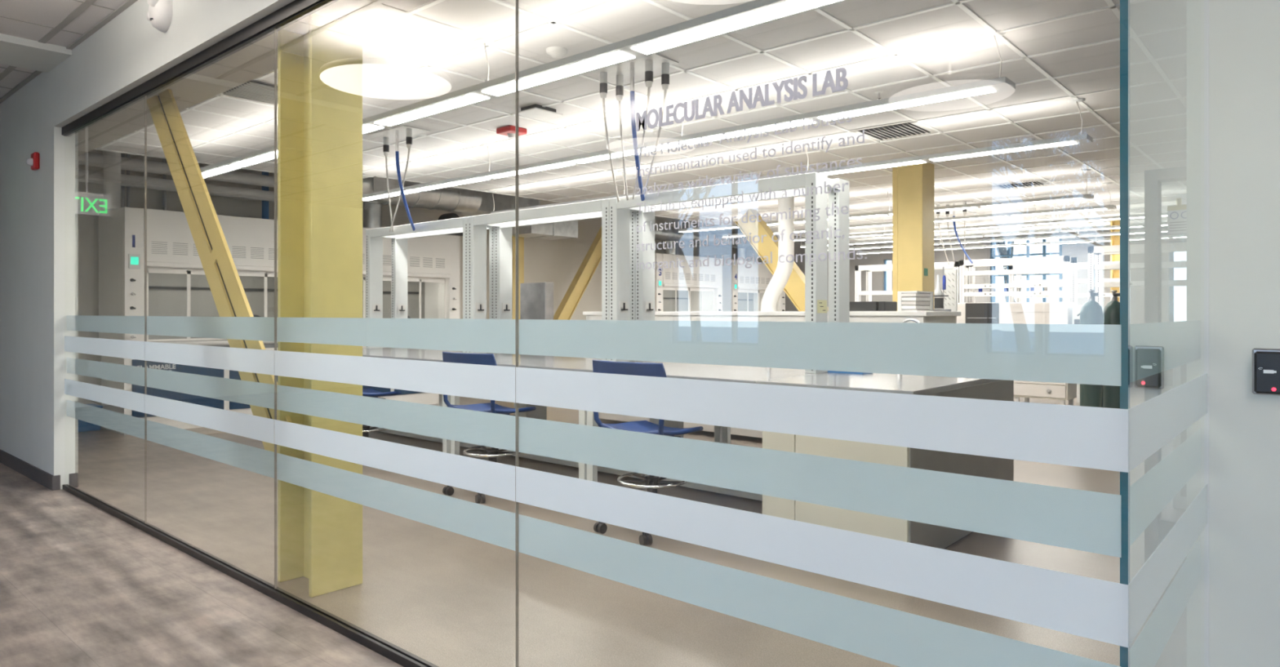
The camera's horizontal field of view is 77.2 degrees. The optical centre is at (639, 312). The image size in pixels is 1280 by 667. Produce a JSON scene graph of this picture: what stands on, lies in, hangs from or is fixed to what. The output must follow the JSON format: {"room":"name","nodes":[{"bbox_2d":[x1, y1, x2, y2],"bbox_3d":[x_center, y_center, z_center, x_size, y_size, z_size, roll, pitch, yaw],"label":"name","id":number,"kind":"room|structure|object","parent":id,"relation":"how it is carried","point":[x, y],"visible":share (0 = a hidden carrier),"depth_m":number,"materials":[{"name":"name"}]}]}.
{"room":"laboratory building corridor","nodes":[
{"label":"laboratory building corridor","id":0,"kind":"room"},
{"bbox_2d":[0,0,137,103],"bbox_3d":[-4.325,-1.989,2.649,18.000,0.062,7.700,0,0,41],"label":"ceiling","id":1,"kind":"structure","parent":0,"point":[67,24],"depth_m":5.43,"materials":[{"name":"tile"}]},
{"bbox_2d":[0,33,71,72],"bbox_3d":[-6.538,-1.945,3.862,0.670,0.050,6.215,0,0,41],"label":"beam","id":2,"kind":"structure","parent":1,"relation":"attached to","point":[15,51],"depth_m":5.96,"materials":[{"name":"paint"}]},
{"bbox_2d":[0,0,294,488],"bbox_3d":[-3.829,-0.350,6.475,13.712,3.500,1.285,0,0,41],"label":"wall","id":3,"kind":"structure","parent":0,"point":[126,52],"depth_m":6.39,"materials":[{"name":"paint"}]},
{"bbox_2d":[0,448,60,490],"bbox_3d":[-6.961,1.343,8.457,6.388,0.115,0.172,0,0,41],"label":"baseboard","id":4,"kind":"structure","parent":3,"relation":"attached to","point":[52,482],"depth_m":6.72,"materials":[{"name":"plastic"}]},
{"bbox_2d":[26,151,39,170],"bbox_3d":[-4.998,-1.245,6.590,0.110,0.140,0.080,0,0,41],"label":"fire alarm strobe","id":5,"kind":"object","parent":3,"relation":"attached to","point":[34,162],"visible":1,"depth_m":6.57,"materials":[{"name":"red plastic"}]},
{"bbox_2d":[64,95,146,524],"bbox_3d":[-3.869,-0.011,5.758,1.832,2.798,0.013,0,0,41],"label":"window","id":6,"kind":"structure","parent":3,"relation":"in","point":[75,411],"depth_m":6.05,"materials":[{"name":"clear glass"}]},
{"bbox_2d":[146,0,173,32],"bbox_3d":[-2.821,-1.760,4.674,0.224,0.224,0.102,0,0,41],"label":"emergency light","id":7,"kind":"object","parent":3,"relation":"attached to","point":[160,12],"visible":1,"depth_m":4.63,"materials":[{"name":"white plastic"}]},
{"bbox_2d":[62,0,338,136],"bbox_3d":[-1.805,-1.429,3.959,7.312,0.066,0.057,0,0,41],"label":"trim","id":8,"kind":"structure","parent":3,"relation":"attached to","point":[295,11],"depth_m":4.45,"materials":[{"name":"black metal"}]},
{"bbox_2d":[144,28,276,588],"bbox_3d":[-2.486,-0.011,4.550,1.841,2.798,0.013,0,0,41],"label":"window","id":9,"kind":"structure","parent":3,"relation":"in","point":[261,461],"depth_m":4.39,"materials":[{"name":"clear glass"}]},
{"bbox_2d":[62,484,439,666],"bbox_3d":[-1.806,1.382,3.958,7.312,0.036,0.044,0,0,41],"label":"trim","id":10,"kind":"structure","parent":3,"relation":"attached to","point":[369,640],"depth_m":3.94,"materials":[{"name":"black metal"}]},
{"bbox_2d":[83,0,432,153],"bbox_3d":[-3.159,-1.785,5.465,11.052,0.630,0.325,0,0,41],"label":"ceiling","id":11,"kind":"structure","parent":3,"relation":"attached to","point":[256,60],"depth_m":4.87,"materials":[{"name":"paint"}]},
{"bbox_2d":[274,0,518,666],"bbox_3d":[-1.107,-0.011,3.345,1.823,2.798,0.013,0,0,41],"label":"window","id":12,"kind":"structure","parent":3,"relation":"in","point":[500,527],"depth_m":3.17,"materials":[{"name":"clear glass"}]},
{"bbox_2d":[515,0,1129,666],"bbox_3d":[0.263,-0.011,2.148,1.814,2.798,0.014,0,0,41],"label":"window","id":13,"kind":"structure","parent":3,"relation":"in","point":[1077,436],"depth_m":1.96,"materials":[{"name":"clear glass"}]},
{"bbox_2d":[1120,0,1207,666],"bbox_3d":[1.336,-0.011,2.010,0.017,2.798,1.214,0,0,41],"label":"window","id":14,"kind":"structure","parent":3,"relation":"in","point":[1167,411],"depth_m":1.88,"materials":[{"name":"clear glass"}]},
{"bbox_2d":[79,149,762,405],"bbox_3d":[-2.114,-0.550,15.175,0.150,3.900,16.325,0,0,41],"label":"wall","id":15,"kind":"structure","parent":0,"point":[557,261],"depth_m":13.28,"materials":[{"name":"paint"}]},
{"bbox_2d":[0,396,1119,666],"bbox_3d":[0.675,1.450,8.373,18.000,0.100,22.900,0,0,41],"label":"floor","id":16,"kind":"structure","parent":0,"point":[444,597],"depth_m":4.06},
{"bbox_2d":[80,403,102,431],"bbox_3d":[-6.645,1.255,9.509,0.360,0.290,0.380,0,0,41],"label":"recycling bin","id":17,"kind":"object","parent":16,"relation":"on","point":[86,426],"visible":0.3,"depth_m":9.46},
{"bbox_2d":[98,206,277,435],"bbox_3d":[-5.444,0.100,10.276,1.007,2.600,2.300,0,0,41],"label":"fume hood","id":18,"kind":"object","parent":16,"relation":"on","point":[177,283],"visible":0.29,"depth_m":9.60,"materials":[{"name":"white metal"}]},
{"bbox_2d":[103,151,120,209],"bbox_3d":[-6.136,-1.850,9.317,0.170,1.300,0.170,0,0,41],"label":"exhaust riser","id":19,"kind":"object","parent":18,"relation":"on","point":[112,160],"visible":0.49,"depth_m":9.25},
{"bbox_2d":[81,169,363,206],"bbox_3d":[-5.314,-1.570,10.485,0.140,0.140,3.600,0,0,41],"label":"duct","id":20,"kind":"object","parent":19,"relation":"attached to","point":[88,176],"visible":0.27,"depth_m":9.86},
{"bbox_2d":[128,253,140,268],"bbox_3d":[-5.791,-0.585,9.178,0.015,0.170,0.120,0,0,41],"label":"monitor","id":21,"kind":"object","parent":18,"relation":"on","point":[134,260],"depth_m":9.17,"materials":[{"name":"green plastic"}]},
{"bbox_2d":[262,171,268,219],"bbox_3d":[-5.185,-1.853,11.089,0.090,1.295,0.090,0,0,41],"label":"pipe","id":22,"kind":"object","parent":18,"relation":"on","point":[264,203],"visible":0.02,"depth_m":11.05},
{"bbox_2d":[184,426,225,435],"bbox_3d":[-5.106,1.394,9.439,0.610,0.012,0.800,0,0,41],"label":"floor mat","id":23,"kind":"object","parent":16,"relation":"on","point":[203,430],"visible":0.14,"depth_m":9.40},
{"bbox_2d":[277,13,362,597],"bbox_3d":[-1.659,-0.035,4.154,0.365,2.870,0.275,0,0,41],"label":"steel column","id":24,"kind":"structure","parent":16,"relation":"on","point":[320,70],"depth_m":4.08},
{"bbox_2d":[146,88,292,453],"bbox_3d":[-2.615,-0.450,4.865,2.165,2.504,0.026,0,0,41],"label":"brace","id":25,"kind":"object","parent":24,"relation":"attached to","point":[229,297],"visible":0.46,"depth_m":4.88,"materials":[{"name":"metal"}]},
{"bbox_2d":[362,388,401,437],"bbox_3d":[-2.534,0.851,7.466,0.716,1.098,0.703,0,0,38],"label":"stool","id":26,"kind":"object","parent":16,"relation":"on","point":[371,393],"visible":0.15,"depth_m":7.41,"materials":[{"name":"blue plastic"}]},
{"bbox_2d":[362,227,459,404],"bbox_3d":[-3.925,0.100,12.015,1.007,2.600,2.300,0,0,41],"label":"fume hood","id":27,"kind":"object","parent":16,"relation":"on","point":[433,261],"visible":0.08,"depth_m":12.33,"materials":[{"name":"white metal"}]},
{"bbox_2d":[363,201,382,228],"bbox_3d":[-3.963,-1.450,11.880,0.260,0.500,0.260,0,0,41],"label":"duct","id":28,"kind":"object","parent":27,"relation":"on","point":[372,211],"visible":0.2,"depth_m":11.77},
{"bbox_2d":[82,152,277,187],"bbox_3d":[-5.018,-1.770,10.824,0.150,0.150,5.100,0,0,41],"label":"duct","id":29,"kind":"object","parent":28,"relation":"attached to","point":[88,159],"visible":0.2,"depth_m":9.79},
{"bbox_2d":[437,213,462,235],"bbox_3d":[-2.952,-1.370,12.505,0.300,0.340,0.350,0,0,41],"label":"blower","id":30,"kind":"object","parent":27,"relation":"on","point":[450,215],"visible":0.27,"depth_m":12.40,"materials":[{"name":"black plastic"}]},
{"bbox_2d":[442,351,535,503],"bbox_3d":[-1.118,0.851,6.230,0.716,1.098,0.703,0,0,37],"label":"stool","id":31,"kind":"object","parent":16,"relation":"on","point":[492,453],"visible":0.47,"depth_m":6.06,"materials":[{"name":"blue plastic"}]},
{"bbox_2d":[511,236,524,319],"bbox_3d":[-2.265,-0.550,14.393,0.250,3.900,0.260,0,0,41],"label":"steel column","id":32,"kind":"structure","parent":16,"relation":"on","point":[521,240],"depth_m":14.31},
{"bbox_2d":[553,226,601,319],"bbox_3d":[-1.309,-0.258,15.222,0.240,3.052,2.284,0,0,41],"label":"brace","id":33,"kind":"object","parent":32,"relation":"attached to","point":[588,267],"visible":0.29,"depth_m":15.34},
{"bbox_2d":[592,359,703,545],"bbox_3d":[0.102,0.851,5.163,0.716,1.098,0.703,0,0,39],"label":"stool","id":34,"kind":"object","parent":16,"relation":"on","point":[651,482],"visible":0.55,"depth_m":5.01,"materials":[{"name":"blue plastic"}]},
{"bbox_2d":[362,347,1013,549],"bbox_3d":[-0.515,0.910,7.242,6.895,0.980,1.910,0,0,41],"label":"lab bench","id":35,"kind":"object","parent":16,"relation":"on","point":[907,531],"visible":0.12,"depth_m":4.97,"materials":[{"name":"plastic"}]},
{"bbox_2d":[365,217,494,353],"bbox_3d":[-2.293,-0.270,8.868,1.938,1.380,0.502,0,0,41],"label":"frame","id":36,"kind":"object","parent":35,"relation":"on","point":[374,237],"visible":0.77,"depth_m":9.29,"materials":[{"name":"white metal"}]},
{"bbox_2d":[520,282,553,319],"bbox_3d":[-1.075,0.058,8.315,0.390,0.725,0.130,0,0,41],"label":"screen","id":37,"kind":"object","parent":35,"relation":"on","point":[536,299],"visible":0.46,"depth_m":8.23,"materials":[{"name":"silver metal"}]},
{"bbox_2d":[468,198,635,360],"bbox_3d":[-0.829,-0.270,7.589,1.941,1.380,0.502,0,0,41],"label":"frame","id":38,"kind":"object","parent":35,"relation":"on","point":[503,223],"visible":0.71,"depth_m":7.98,"materials":[{"name":"white metal"}]},
{"bbox_2d":[609,172,849,373],"bbox_3d":[0.636,-0.270,6.309,1.943,1.380,0.502,0,0,41],"label":"frame","id":39,"kind":"object","parent":35,"relation":"on","point":[816,273],"visible":0.65,"depth_m":5.91,"materials":[{"name":"white metal"}]},
{"bbox_2d":[618,301,627,312],"bbox_3d":[-0.139,-0.045,6.766,0.004,0.100,0.108,0,0,41],"label":"outlet plate","id":40,"kind":"object","parent":39,"relation":"attached to","point":[623,305],"depth_m":6.75,"materials":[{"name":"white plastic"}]},
{"bbox_2d":[817,299,826,313],"bbox_3d":[1.259,-0.040,5.542,0.002,0.090,0.135,0,0,41],"label":"sticky note","id":41,"kind":"object","parent":39,"relation":"attached to","point":[821,304],"visible":1,"depth_m":5.54,"materials":[{"name":"yellow paper"}]},
{"bbox_2d":[654,253,722,311],"bbox_3d":[0.748,0.100,17.365,1.007,2.600,2.300,0,0,41],"label":"fume hood","id":42,"kind":"object","parent":16,"relation":"on","point":[686,289],"visible":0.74,"depth_m":17.39,"materials":[{"name":"white metal"}]},
{"bbox_2d":[665,240,676,254],"bbox_3d":[0.672,-1.370,17.338,0.240,0.340,0.240,0,0,41],"label":"exhaust collar","id":43,"kind":"object","parent":42,"relation":"on","point":[673,251],"visible":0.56,"depth_m":17.23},
{"bbox_2d":[654,224,754,249],"bbox_3d":[1.725,-1.700,18.543,0.320,0.320,5.000,0,0,41],"label":"duct","id":44,"kind":"object","parent":43,"relation":"attached to","point":[672,234],"visible":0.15,"depth_m":17.79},
{"bbox_2d":[694,254,730,311],"bbox_3d":[1.626,0.050,18.391,0.850,2.700,0.360,0,0,41],"label":"trim","id":45,"kind":"structure","parent":16,"relation":"on","point":[726,268],"depth_m":18.13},
{"bbox_2d":[730,259,785,311],"bbox_3d":[2.525,0.100,19.398,1.007,2.600,2.300,0,0,41],"label":"fume hood","id":46,"kind":"object","parent":16,"relation":"on","point":[748,286],"visible":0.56,"depth_m":18.95,"materials":[{"name":"white metal"}]},
{"bbox_2d":[736,248,746,260],"bbox_3d":[2.449,-1.370,19.372,0.240,0.340,0.240,0,0,41],"label":"exhaust collar","id":47,"kind":"object","parent":46,"relation":"on","point":[740,252],"visible":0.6,"depth_m":19.27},
{"bbox_2d":[582,311,960,437],"bbox_3d":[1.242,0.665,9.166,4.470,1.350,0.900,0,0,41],"label":"countertop","id":48,"kind":"structure","parent":16,"relation":"on","point":[923,317],"depth_m":8.55,"materials":[{"name":"white ceramic"}]},
{"bbox_2d":[760,166,794,311],"bbox_3d":[1.584,-0.832,9.239,0.410,1.637,0.180,0,0,41],"label":"vent pipe","id":49,"kind":"object","parent":48,"relation":"on","point":[776,285],"visible":0.74,"depth_m":9.11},
{"bbox_2d":[849,301,879,311],"bbox_3d":[2.336,-0.061,8.313,0.380,0.098,0.305,0,0,41],"label":"black analyser","id":50,"kind":"object","parent":48,"relation":"on","point":[856,305],"visible":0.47,"depth_m":8.16,"materials":[{"name":"plastic"}]},
{"bbox_2d":[878,301,897,311],"bbox_3d":[2.520,-0.061,8.152,0.070,0.098,0.305,0,0,41],"label":"black analyser","id":51,"kind":"object","parent":48,"relation":"on","point":[882,305],"visible":0.87,"depth_m":8.07,"materials":[{"name":"plastic"}]},
{"bbox_2d":[897,290,933,311],"bbox_3d":[2.648,-0.105,7.705,0.190,0.190,0.410,0,0,41],"label":"drawer organiser","id":52,"kind":"object","parent":48,"relation":"on","point":[915,300],"visible":0.95,"depth_m":7.58,"materials":[{"name":"white plastic"}]},
{"bbox_2d":[933,266,951,311],"bbox_3d":[2.960,-0.230,7.857,0.160,0.440,0.170,0,0,41],"label":"apparatus","id":53,"kind":"object","parent":48,"relation":"on","point":[939,302],"visible":0.94,"depth_m":7.81,"materials":[{"name":"metal"}]},
{"bbox_2d":[943,269,957,311],"bbox_3d":[3.086,-0.220,7.986,0.120,0.420,0.091,0,0,41],"label":"drying rack","id":54,"kind":"object","parent":48,"relation":"on","point":[950,301],"visible":0.91,"depth_m":7.99,"materials":[{"name":"white plastic"}]},
{"bbox_2d":[892,162,934,309],"bbox_3d":[3.047,-0.125,8.927,0.344,3.050,0.344,0,0,41],"label":"steel column","id":55,"kind":"structure","parent":16,"relation":"on","point":[913,185],"depth_m":8.81,"materials":[{"name":"paint"}]},
{"bbox_2d":[734,208,828,311],"bbox_3d":[2.114,-0.048,9.758,2.149,2.561,0.240,0,0,41],"label":"brace","id":56,"kind":"object","parent":55,"relation":"attached to","point":[794,288],"visible":0.32,"depth_m":10.08,"materials":[{"name":"metal"}]},
{"bbox_2d":[1013,380,1079,405],"bbox_3d":[5.813,0.945,12.582,2.200,0.910,1.000,0,0,41],"label":"bench","id":57,"kind":"object","parent":16,"relation":"on","point":[1062,392],"visible":0.26,"depth_m":11.85,"materials":[{"name":"white wood"}]},
{"bbox_2d":[956,302,1076,324],"bbox_3d":[5.782,0.169,12.365,1.600,0.638,0.567,0,0,41],"label":"instrument","id":58,"kind":"object","parent":57,"relation":"on","point":[1015,313],"visible":0.62,"depth_m":12.09,"materials":[{"name":"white plastic"}]},
{"bbox_2d":[959,255,1077,305],"bbox_3d":[6.142,-0.190,13.058,1.650,1.360,0.551,0,0,41],"label":"frame","id":59,"kind":"object","parent":57,"relation":"on","point":[1066,260],"visible":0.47,"depth_m":12.81,"materials":[{"name":"white metal"}]},
{"bbox_2d":[1072,305,1082,324],"bbox_3d":[6.445,0.194,11.657,0.230,0.588,0.362,0,0,41],"label":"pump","id":60,"kind":"object","parent":57,"relation":"on","point":[1076,308],"visible":0.25,"depth_m":11.60,"materials":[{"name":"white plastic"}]},
{"bbox_2d":[1080,289,1102,407],"bbox_3d":[5.063,0.575,8.988,0.230,1.650,0.230,0,0,41],"label":"gas cylinder","id":61,"kind":"object","parent":16,"relation":"on","point":[1091,313],"visible":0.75,"depth_m":8.90,"materials":[{"name":"metal"}]},
{"bbox_2d":[1102,290,1119,408],"bbox_3d":[5.375,0.575,9.087,0.230,1.650,0.230,0,0,41],"label":"gas cylinder","id":62,"kind":"object","parent":16,"relation":"on","point":[1111,312],"visible":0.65,"depth_m":9.02,"materials":[{"name":"metal"}]},
{"bbox_2d":[1110,219,1119,302],"bbox_3d":[8.407,-0.125,14.100,0.170,3.050,0.300,0,0,41],"label":"steel column","id":63,"kind":"structure","parent":16,"relation":"on","point":[1114,239],"depth_m":14.09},
{"bbox_3d":[6.841,0.945,15.203,3.500,0.910,0.900,0,0,41],"label":"bench","id":64,"kind":"object","parent":16,"relation":"on","visible":0},
{"bbox_2d":[1008,261,1119,302],"bbox_3d":[7.676,-0.190,14.373,1.850,1.360,0.551,0,0,41],"label":"frame","id":65,"kind":"object","parent":64,"relation":"on","point":[1083,265],"visible":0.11,"depth_m":14.37,"materials":[{"name":"white metal"}]},
{"bbox_3d":[6.939,0.945,10.603,1.800,0.910,0.900,0,0,41],"label":"bench","id":66,"kind":"object","parent":16,"relation":"on","visible":0},
{"bbox_2d":[1088,244,1119,310],"bbox_3d":[6.955,-0.205,10.621,1.700,1.390,0.551,0,0,41],"label":"frame","id":67,"kind":"object","parent":66,"relation":"on","point":[1095,265],"visible":0.23,"depth_m":10.94,"materials":[{"name":"white metal"}]},
{"bbox_3d":[4.680,0.945,14.302,1.730,0.910,1.100,0,0,41],"label":"bench","id":68,"kind":"object","parent":16,"relation":"on","visible":0},
{"bbox_2d":[854,261,968,305],"bbox_3d":[4.805,-0.180,14.225,1.860,1.340,0.551,0,0,41],"label":"frame","id":69,"kind":"object","parent":68,"relation":"on","point":[868,293],"visible":0.3,"depth_m":14.44,"materials":[{"name":"white metal"}]},
{"bbox_2d":[94,0,1119,244],"bbox_3d":[4.625,-1.660,9.437,13.450,0.040,15.900,0,0,41],"label":"ceiling","id":70,"kind":"structure","parent":0,"point":[1055,52],"depth_m":6.16,"materials":[{"name":"tile"}]},
{"bbox_2d":[220,79,277,105],"bbox_3d":[-2.814,-1.633,5.990,0.580,0.026,0.500,0,0,41],"label":"ceiling vent","id":71,"kind":"object","parent":70,"relation":"in","point":[262,92],"visible":0.49,"depth_m":5.92,"materials":[{"name":"white metal"}]},
{"bbox_2d":[368,125,430,145],"bbox_3d":[-2.211,-1.603,7.349,0.580,0.086,0.280,0,0,41],"label":"panel","id":72,"kind":"object","parent":70,"relation":"attached to","point":[405,131],"visible":0.98,"depth_m":7.31,"materials":[{"name":"white metal"}]},
{"bbox_2d":[382,144,393,231],"bbox_3d":[-2.570,-1.219,8.267,0.054,0.693,1.621,0,0,-14],"label":"cord","id":73,"kind":"object","parent":72,"relation":"hanging from","point":[385,147],"visible":0.97,"depth_m":7.63,"materials":[{"name":"black plastic"}]},
{"bbox_2d":[389,136,412,231],"bbox_3d":[-2.471,-1.219,8.142,0.054,0.693,2.166,0,0,-23],"label":"cord","id":74,"kind":"object","parent":72,"relation":"hanging from","point":[408,140],"visible":0.95,"depth_m":7.31,"materials":[{"name":"black plastic"}]},
{"bbox_2d":[395,129,415,233],"bbox_3d":[-2.324,-1.253,7.987,0.030,0.774,1.582,0,0,-10],"label":"air hose","id":75,"kind":"object","parent":72,"relation":"hanging from","point":[397,152],"visible":0.98,"depth_m":7.39,"materials":[{"name":"blue plastic"}]},
{"bbox_2d":[362,143,634,200],"label":"linear pendant","id":76,"kind":"object","parent":70,"relation":"hanging from","point":[616,153],"depth_m":7.63,"materials":[{"name":"metal"}]},
{"bbox_2d":[496,124,527,137],"bbox_3d":[-1.152,-1.607,7.194,0.200,0.085,0.200,0,0,41],"label":"fire alarm strobe","id":77,"kind":"object","parent":70,"relation":"attached to","point":[508,131],"visible":0.96,"depth_m":7.15,"materials":[{"name":"red plastic"}]},
{"bbox_2d":[200,0,850,178],"bbox_3d":[-1.846,-1.484,5.662,7.330,0.332,0.190,0,0,41],"label":"linear pendant","id":78,"kind":"object","parent":70,"relation":"hanging from","point":[755,13],"visible":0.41,"depth_m":4.25,"materials":[{"name":"metal"}]},
{"bbox_2d":[514,104,563,120],"bbox_3d":[-0.821,-1.625,6.493,0.260,0.050,0.300,0,0,41],"label":"junction box","id":79,"kind":"object","parent":70,"relation":"attached to","point":[538,112],"visible":1,"depth_m":6.46,"materials":[{"name":"white metal"}]},
{"bbox_2d":[546,46,567,58],"bbox_3d":[-0.524,-1.627,5.039,0.136,0.045,0.136,0,0,41],"label":"smoke detector","id":80,"kind":"object","parent":70,"relation":"attached to","point":[557,52],"visible":1,"depth_m":5.00,"materials":[{"name":"white plastic"}]},
{"bbox_2d":[591,53,678,86],"bbox_3d":[-0.057,-1.603,5.361,0.580,0.086,0.280,0,0,41],"label":"panel","id":81,"kind":"object","parent":70,"relation":"attached to","point":[618,72],"visible":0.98,"depth_m":5.35,"materials":[{"name":"white metal"}]},
{"bbox_2d":[600,82,618,202],"bbox_3d":[-0.222,-1.229,6.129,0.053,0.673,1.333,0,0,2],"label":"cord","id":82,"kind":"object","parent":81,"relation":"hanging from","point":[603,86],"visible":0.96,"depth_m":5.62,"materials":[{"name":"black plastic"}]},
{"bbox_2d":[615,85,628,200],"bbox_3d":[-0.130,-1.229,6.128,0.053,0.672,1.202,0,0,1],"label":"cord","id":83,"kind":"object","parent":81,"relation":"hanging from","point":[619,89],"visible":0.96,"depth_m":5.66,"materials":[{"name":"black plastic"}]},
{"bbox_2d":[630,62,644,200],"bbox_3d":[-0.011,-1.263,5.932,0.029,0.755,1.372,0,0,3],"label":"air hose","id":84,"kind":"object","parent":81,"relation":"hanging from","point":[632,64],"visible":0.87,"depth_m":5.38,"materials":[{"name":"blue plastic"}]},
{"bbox_2d":[631,71,653,199],"bbox_3d":[0.004,-1.229,5.963,0.052,0.673,1.541,0,0,-4],"label":"cord","id":85,"kind":"object","parent":81,"relation":"hanging from","point":[648,74],"visible":0.75,"depth_m":5.25,"materials":[{"name":"black plastic"}]},
{"bbox_2d":[643,73,669,195],"bbox_3d":[0.100,-1.229,5.966,0.053,0.673,1.423,0,0,-6],"label":"cord","id":86,"kind":"object","parent":81,"relation":"hanging from","point":[664,77],"visible":0.82,"depth_m":5.34,"materials":[{"name":"black plastic"}]},
{"bbox_2d":[678,224,738,232],"label":"linear pendant","id":87,"kind":"object","parent":70,"relation":"hanging from","point":[731,226],"depth_m":12.74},
{"bbox_2d":[488,97,1092,213],"bbox_3d":[0.700,-1.484,8.577,7.330,0.332,0.190,0,0,41],"label":"linear pendant","id":88,"kind":"object","parent":70,"relation":"hanging from","point":[1079,139],"visible":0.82,"depth_m":6.90,"materials":[{"name":"metal"}]},
{"bbox_2d":[637,30,1015,154],"label":"linear pendant","id":89,"kind":"object","parent":70,"relation":"hanging from","point":[999,84],"depth_m":5.23,"materials":[{"name":"metal"}]},
{"bbox_2d":[849,190,892,218],"label":"linear pendant","id":90,"kind":"object","parent":70,"relation":"hanging from","point":[882,213],"depth_m":10.91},
{"bbox_2d":[849,222,892,228],"label":"linear pendant","id":91,"kind":"object","parent":70,"relation":"hanging from","point":[885,224],"depth_m":12.25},
{"bbox_2d":[849,226,892,237],"label":"linear pendant","id":92,"kind":"object","parent":70,"relation":"hanging from","point":[884,233],"depth_m":13.71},
{"bbox_2d":[849,239,892,244],"label":"linear pendant","id":93,"kind":"object","parent":70,"relation":"hanging from","point":[889,240],"depth_m":15.20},
{"bbox_2d":[849,244,892,249],"label":"linear pendant","id":94,"kind":"object","parent":70,"relation":"hanging from","point":[884,246],"depth_m":16.40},
{"bbox_2d":[850,120,936,141],"bbox_3d":[2.308,-1.633,7.278,0.580,0.026,0.580,0,0,41],"label":"ceiling vent","id":95,"kind":"object","parent":70,"relation":"in","point":[904,129],"visible":0.98,"depth_m":7.24,"materials":[{"name":"white metal"}]},
{"bbox_2d":[934,200,976,207],"bbox_3d":[4.745,-1.603,12.120,0.580,0.086,0.280,0,0,41],"label":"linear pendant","id":96,"kind":"object","parent":70,"relation":"attached to","point":[965,202],"visible":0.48,"depth_m":12.09,"materials":[{"name":"white metal"}]},
{"bbox_2d":[952,203,973,263],"bbox_3d":[5.135,-1.213,12.702,0.030,0.855,1.534,0,0,33],"label":"air hose","id":97,"kind":"object","parent":96,"relation":"hanging from","point":[953,204],"visible":0.91,"depth_m":12.27,"materials":[{"name":"blue plastic"}]},
{"bbox_2d":[934,168,1093,211],"label":"linear pendant","id":98,"kind":"object","parent":70,"relation":"hanging from","point":[1069,197],"depth_m":9.68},
{"bbox_2d":[992,180,1048,189],"bbox_3d":[4.902,-1.633,10.324,0.580,0.026,0.400,0,0,41],"label":"ceiling vent","id":99,"kind":"object","parent":70,"relation":"in","point":[1027,184],"visible":1,"depth_m":10.27,"materials":[{"name":"white metal"}]},
{"bbox_2d":[934,236,1110,250],"label":"linear pendant","id":100,"kind":"object","parent":70,"relation":"hanging from","point":[1095,240],"depth_m":15.72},
{"bbox_2d":[934,182,1116,222],"label":"linear pendant","id":101,"kind":"object","parent":70,"relation":"hanging from","point":[1017,214],"depth_m":10.74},
{"bbox_2d":[934,214,1119,231],"label":"linear pendant","id":102,"kind":"object","parent":70,"relation":"hanging from","point":[1051,222],"depth_m":12.01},
{"bbox_2d":[934,225,1119,239],"label":"linear pendant","id":103,"kind":"object","parent":70,"relation":"hanging from","point":[1085,228],"depth_m":13.32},
{"bbox_2d":[934,231,1119,244],"label":"linear pendant","id":104,"kind":"object","parent":70,"relation":"hanging from","point":[1015,238],"depth_m":14.39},
{"bbox_2d":[775,229,1110,311],"bbox_3d":[9.149,-0.550,16.174,15.800,3.900,0.200,0,0,41],"label":"wall","id":105,"kind":"structure","parent":0,"point":[1080,251],"depth_m":17.86,"materials":[{"name":"paint"}]},
{"bbox_2d":[991,234,1062,302],"bbox_3d":[8.200,-0.550,17.003,1.420,2.100,0.100,0,0,41],"label":"window","id":106,"kind":"structure","parent":105,"relation":"in","point":[1044,253],"depth_m":16.97,"materials":[{"name":"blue glass"}]},
{"bbox_2d":[1208,0,1279,666],"bbox_3d":[3.384,-0.350,1.107,4.360,3.500,0.120,0,0,41],"label":"wall","id":107,"kind":"structure","parent":0,"point":[1244,35],"depth_m":2.40,"materials":[{"name":"paint"}]},
{"bbox_2d":[1206,0,1208,666],"bbox_3d":[1.738,0.000,2.463,0.020,2.800,0.003,0,0,41],"label":"trim","id":108,"kind":"structure","parent":107,"relation":"attached to","point":[1207,1],"depth_m":2.46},
{"bbox_2d":[1252,348,1279,395],"bbox_3d":[1.845,0.175,2.351,0.080,0.136,0.032,0,0,41],"label":"card reader","id":109,"kind":"object","parent":107,"relation":"attached to","point":[1265,362],"visible":1,"depth_m":2.35,"materials":[{"name":"black plastic"}]},
{"bbox_3d":[3.812,-2.325,10.064,15.800,0.450,16.425,0,0,41],"label":"ceiling","id":110,"kind":"structure","parent":0,"visible":0},
{"bbox_2d":[120,152,124,207],"bbox_3d":[-6.443,-1.650,9.983,0.037,1.700,0.037,0,0,-26],"label":"conduit","id":111,"kind":"object","parent":110,"relation":"hanging from","point":[122,171],"visible":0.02,"depth_m":9.97,"materials":[{"name":"metal"}]},
{"bbox_2d":[162,158,166,210],"bbox_3d":[-6.133,-1.650,10.337,0.037,1.700,0.037,0,0,-26],"label":"conduit","id":112,"kind":"object","parent":110,"relation":"hanging from","point":[164,176],"visible":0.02,"depth_m":10.32,"materials":[{"name":"metal"}]},
{"bbox_2d":[362,176,482,213],"bbox_3d":[-3.558,-1.820,11.706,0.562,0.524,2.750,0,0,41],"label":"spiral duct","id":113,"kind":"object","parent":110,"relation":"hanging from","point":[450,199],"visible":0.44,"depth_m":11.97,"materials":[{"name":"grey metal"}]},
{"bbox_2d":[458,191,577,239],"bbox_3d":[-2.041,-1.775,13.700,0.920,0.890,2.250,0,0,41],"label":"duct","id":114,"kind":"object","parent":110,"relation":"hanging from","point":[566,229],"visible":0.37,"depth_m":13.60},
{"label":"outside","id":115,"kind":"structure","parent":0,"visible":0},
{"bbox_3d":[29.046,1.510,33.250,120.000,0.180,51.700,0,0,41],"label":"lawn","id":116,"kind":"structure","parent":115,"visible":0},
{"bbox_2d":[995,240,1015,302],"bbox_3d":[10.568,-3.224,24.876,6.956,9.307,4.586,0,0,36],"label":"bare tree","id":117,"kind":"object","parent":116,"relation":"on","point":[1001,251],"visible":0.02,"depth_m":25.11,"materials":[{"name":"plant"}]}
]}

